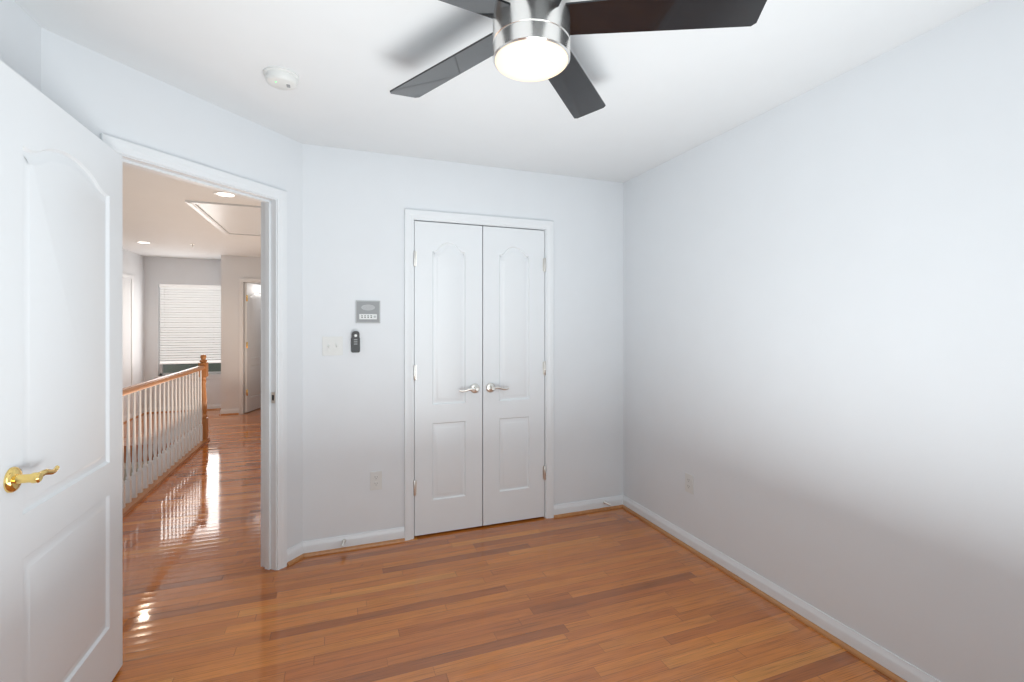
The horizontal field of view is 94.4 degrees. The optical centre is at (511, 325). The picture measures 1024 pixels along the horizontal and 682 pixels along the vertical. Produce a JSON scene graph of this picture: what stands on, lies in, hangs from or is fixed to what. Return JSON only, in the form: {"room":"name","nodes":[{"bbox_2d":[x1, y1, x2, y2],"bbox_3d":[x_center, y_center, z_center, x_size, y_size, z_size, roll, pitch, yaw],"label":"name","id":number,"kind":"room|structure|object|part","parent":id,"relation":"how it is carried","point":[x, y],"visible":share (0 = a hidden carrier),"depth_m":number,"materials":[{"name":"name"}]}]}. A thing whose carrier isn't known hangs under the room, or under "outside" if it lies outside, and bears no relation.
{"room":"empty bedroom","nodes":[
{"label":"empty bedroom","id":0,"kind":"room"},
{"bbox_2d":[0,0,40,91],"bbox_3d":[-1.312,0.140,0.495,0.115,2.500,2.640,0,0,-20],"label":"wall","id":1,"kind":"structure","parent":0,"point":[20,41],"depth_m":1.60,"materials":[{"name":"paint"}]},
{"bbox_2d":[123,249,143,416],"bbox_3d":[-4.629,0.140,4.282,0.100,2.500,6.790,0,0,-20],"label":"wall","id":2,"kind":"structure","parent":0,"point":[133,263],"depth_m":7.03,"materials":[{"name":"paint"}]},
{"bbox_2d":[123,408,143,423],"bbox_3d":[-5.304,1.319,6.287,0.030,0.083,2.360,0,0,-20],"label":"baseboard","id":3,"kind":"structure","parent":2,"relation":"attached to","point":[142,410],"depth_m":6.92,"materials":[{"name":"paint"}]},
{"bbox_2d":[124,461,147,483],"bbox_3d":[-3.558,2.930,3.421,1.310,2.760,4.230,0,0,-20],"label":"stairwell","id":4,"kind":"object","parent":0,"point":[131,471],"visible":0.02,"depth_m":5.19,"materials":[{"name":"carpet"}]},
{"bbox_2d":[41,27,302,548],"bbox_3d":[-1.525,0.140,2.284,0.115,2.500,1.188,0,0,23],"label":"wall","id":5,"kind":"structure","parent":0,"point":[95,93],"depth_m":2.25,"materials":[{"name":"paint"}]},
{"bbox_2d":[0,60,122,681],"bbox_3d":[-1.437,0.337,1.532,0.155,2.022,0.767,0,0,-20],"label":"entry door","id":6,"kind":"structure","parent":5,"relation":"in","point":[61,394],"depth_m":1.46,"materials":[{"name":"paint"}]},
{"bbox_2d":[100,133,286,569],"bbox_3d":[-1.515,0.299,2.309,0.150,2.122,0.886,0,0,23],"label":"door frame","id":7,"kind":"structure","parent":5,"relation":"attached to","point":[268,382],"depth_m":2.65,"materials":[{"name":"paint"}]},
{"bbox_2d":[271,392,274,402],"bbox_3d":[-1.332,0.400,2.644,0.030,0.060,0.004,0,0,23],"label":"strike plate","id":8,"kind":"object","parent":7,"relation":"attached to","point":[272,397],"visible":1,"depth_m":2.64,"materials":[{"name":"silver metal"}]},
{"bbox_2d":[287,495,940,681],"bbox_3d":[0.022,1.319,1.430,3.036,0.083,3.466,0,0,-20],"label":"baseboard","id":9,"kind":"structure","parent":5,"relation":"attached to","point":[892,666],"depth_m":2.61,"materials":[{"name":"paint"}]},
{"bbox_2d":[144,257,220,407],"bbox_3d":[-5.214,0.140,7.654,1.350,2.500,0.140,0,0,-20],"label":"wall","id":10,"kind":"structure","parent":0,"point":[173,271],"depth_m":7.49,"materials":[{"name":"paint"}]},
{"bbox_2d":[147,404,220,412],"bbox_3d":[-5.156,1.319,7.585,1.090,0.083,0.030,0,0,-20],"label":"baseboard","id":11,"kind":"structure","parent":10,"relation":"attached to","point":[215,406],"depth_m":7.54,"materials":[{"name":"paint"}]},
{"bbox_2d":[155,363,220,379],"bbox_3d":[-5.164,0.098,7.649,0.940,1.515,0.145,0,0,-20],"label":"window","id":12,"kind":"structure","parent":10,"relation":"in","point":[214,370],"depth_m":7.65,"materials":[{"name":"glass"}]},
{"bbox_2d":[159,284,220,363],"bbox_3d":[-5.160,-0.027,7.638,0.856,1.262,0.060,0,0,-20],"label":"blind","id":13,"kind":"object","parent":10,"relation":"attached to","point":[190,324],"visible":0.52,"depth_m":7.63,"materials":[{"name":"white plastic"}]},
{"bbox_2d":[221,255,227,408],"bbox_3d":[-4.522,0.140,7.586,0.100,2.500,0.670,0,0,-20],"label":"wall","id":14,"kind":"structure","parent":0,"point":[224,332],"depth_m":7.27,"materials":[{"name":"paint"}]},
{"bbox_2d":[217,407,228,414],"bbox_3d":[-4.553,1.319,7.483,0.030,0.083,0.560,0,0,-20],"label":"baseboard","id":15,"kind":"structure","parent":14,"relation":"attached to","point":[223,411],"depth_m":7.26,"materials":[{"name":"paint"}]},
{"bbox_2d":[228,256,260,408],"bbox_3d":[-3.771,0.140,7.560,1.290,2.500,0.100,0,0,-20],"label":"wall","id":16,"kind":"structure","parent":0,"point":[243,267],"depth_m":7.32,"materials":[{"name":"paint"}]},
{"bbox_2d":[123,273,260,414],"bbox_3d":[-4.366,0.309,6.945,2.306,2.102,0.874,0,0,-20],"label":"door frame","id":17,"kind":"structure","parent":16,"relation":"attached to","point":[131,277],"depth_m":7.33,"materials":[{"name":"paint"}]},
{"bbox_2d":[245,283,260,411],"bbox_3d":[-4.154,0.337,7.763,0.284,2.022,0.751,0,0,-20],"label":"door","id":18,"kind":"structure","parent":16,"relation":"in","point":[252,346],"depth_m":7.58,"materials":[{"name":"paint"}]},
{"bbox_2d":[303,144,622,540],"bbox_3d":[-0.236,0.140,3.244,2.487,2.500,0.115,0,0,-20],"label":"wall","id":19,"kind":"structure","parent":0,"point":[356,203],"depth_m":2.99,"materials":[{"name":"paint"}]},
{"bbox_2d":[322,336,342,355],"bbox_3d":[-1.081,0.121,2.858,0.116,0.114,0.024,0,0,-20],"label":"switch plate","id":20,"kind":"object","parent":19,"relation":"attached to","point":[332,345],"visible":1,"depth_m":2.86,"materials":[{"name":"white plastic"}]},
{"bbox_2d":[351,331,359,352],"bbox_3d":[-0.957,0.097,2.902,0.052,0.132,0.027,0,0,-20],"label":"remote","id":21,"kind":"object","parent":19,"relation":"attached to","point":[355,342],"visible":1,"depth_m":2.89,"materials":[{"name":"black plastic"}]},
{"bbox_2d":[356,300,379,322],"bbox_3d":[-0.890,-0.087,2.932,0.146,0.140,0.018,0,0,-20],"label":"intercom","id":22,"kind":"object","parent":19,"relation":"attached to","point":[367,311],"visible":1,"depth_m":2.93,"materials":[{"name":"grey plastic"}]},
{"bbox_2d":[370,471,381,489],"bbox_3d":[-0.846,0.963,2.953,0.070,0.114,0.009,0,0,-20],"label":"outlet","id":23,"kind":"object","parent":19,"relation":"attached to","point":[375,480],"visible":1,"depth_m":2.95,"materials":[{"name":"white plastic"}]},
{"bbox_2d":[404,209,553,540],"bbox_3d":[-0.207,0.309,3.225,1.042,2.102,0.173,0,0,-20],"label":"double door","id":24,"kind":"structure","parent":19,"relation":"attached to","point":[544,230],"depth_m":3.19,"materials":[{"name":"paint"}]},
{"bbox_3d":[-0.415,0.337,3.106,0.468,2.022,0.095,0,0,-20],"label":"closet left door","id":25,"kind":"part","parent":24,"relation":"part of","materials":[{"name":"white wood"}]},
{"bbox_3d":[0.029,0.337,3.271,0.468,2.022,0.095,0,0,-20],"label":"closet right door","id":26,"kind":"part","parent":24,"relation":"part of","materials":[{"name":"white wood"}]},
{"bbox_2d":[15,0,989,259],"bbox_3d":[-1.941,-1.140,4.133,5.436,0.120,10.500,0,0,-20],"label":"ceiling","id":27,"kind":"structure","parent":0,"point":[665,96],"depth_m":2.04,"materials":[{"name":"paint"}]},
{"bbox_2d":[136,241,151,243],"bbox_3d":[-4.763,-1.077,6.136,0.170,0.007,0.170,0,0,-20],"label":"recessed light","id":28,"kind":"object","parent":27,"relation":"in","point":[141,242],"visible":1,"depth_m":6.13,"materials":[{"name":"paint"}]},
{"bbox_2d":[185,200,260,236],"bbox_3d":[-2.727,-1.071,4.934,0.750,0.022,1.560,0,0,-20],"label":"attic hatch","id":29,"kind":"object","parent":27,"relation":"attached to","point":[234,219],"visible":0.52,"depth_m":4.65,"materials":[{"name":"paint"}]},
{"bbox_2d":[213,192,237,197],"bbox_3d":[-2.352,-1.077,3.895,0.170,0.007,0.170,0,0,-20],"label":"recessed light","id":30,"kind":"object","parent":27,"relation":"in","point":[224,194],"visible":0.88,"depth_m":3.89,"materials":[{"name":"paint"}]},
{"bbox_2d":[263,66,298,89],"bbox_3d":[-0.993,-1.058,2.042,0.140,0.044,0.140,0,0,-20],"label":"smoke detector","id":31,"kind":"object","parent":27,"relation":"attached to","point":[281,78],"visible":1,"depth_m":2.01,"materials":[{"name":"white plastic"}]},
{"bbox_2d":[390,0,766,118],"bbox_3d":[0.046,-0.935,1.429,1.314,0.290,1.314,0,0,-20],"label":"ceiling fan","id":32,"kind":"object","parent":27,"relation":"hanging from","point":[526,40],"visible":1,"depth_m":1.42,"materials":[{"name":"silver metal"}]},
{"bbox_2d":[112,407,894,681],"bbox_3d":[-1.894,1.470,4.150,5.336,0.220,10.500,0,0,-20],"label":"floor","id":33,"kind":"structure","parent":0,"point":[619,595],"depth_m":2.31,"materials":[{"name":"brown wood"}]},
{"bbox_2d":[123,354,209,516],"bbox_3d":[-2.932,0.848,3.675,0.110,1.025,4.230,0,0,-20],"label":"stair railing","id":34,"kind":"object","parent":33,"relation":"on","point":[148,479],"visible":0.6,"depth_m":4.31,"materials":[{"name":"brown wood"}]},
{"bbox_2d":[623,0,1023,681],"bbox_3d":[1.499,0.140,1.978,0.115,2.500,3.696,0,0,-20],"label":"wall","id":35,"kind":"structure","parent":0,"point":[823,344],"depth_m":1.96,"materials":[{"name":"paint"}]},
{"bbox_2d":[685,472,693,494],"bbox_3d":[1.087,0.967,2.912,0.009,0.114,0.070,0,0,-20],"label":"outlet","id":36,"kind":"object","parent":35,"relation":"attached to","point":[689,483],"visible":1,"depth_m":2.90,"materials":[{"name":"white plastic"}]}
]}

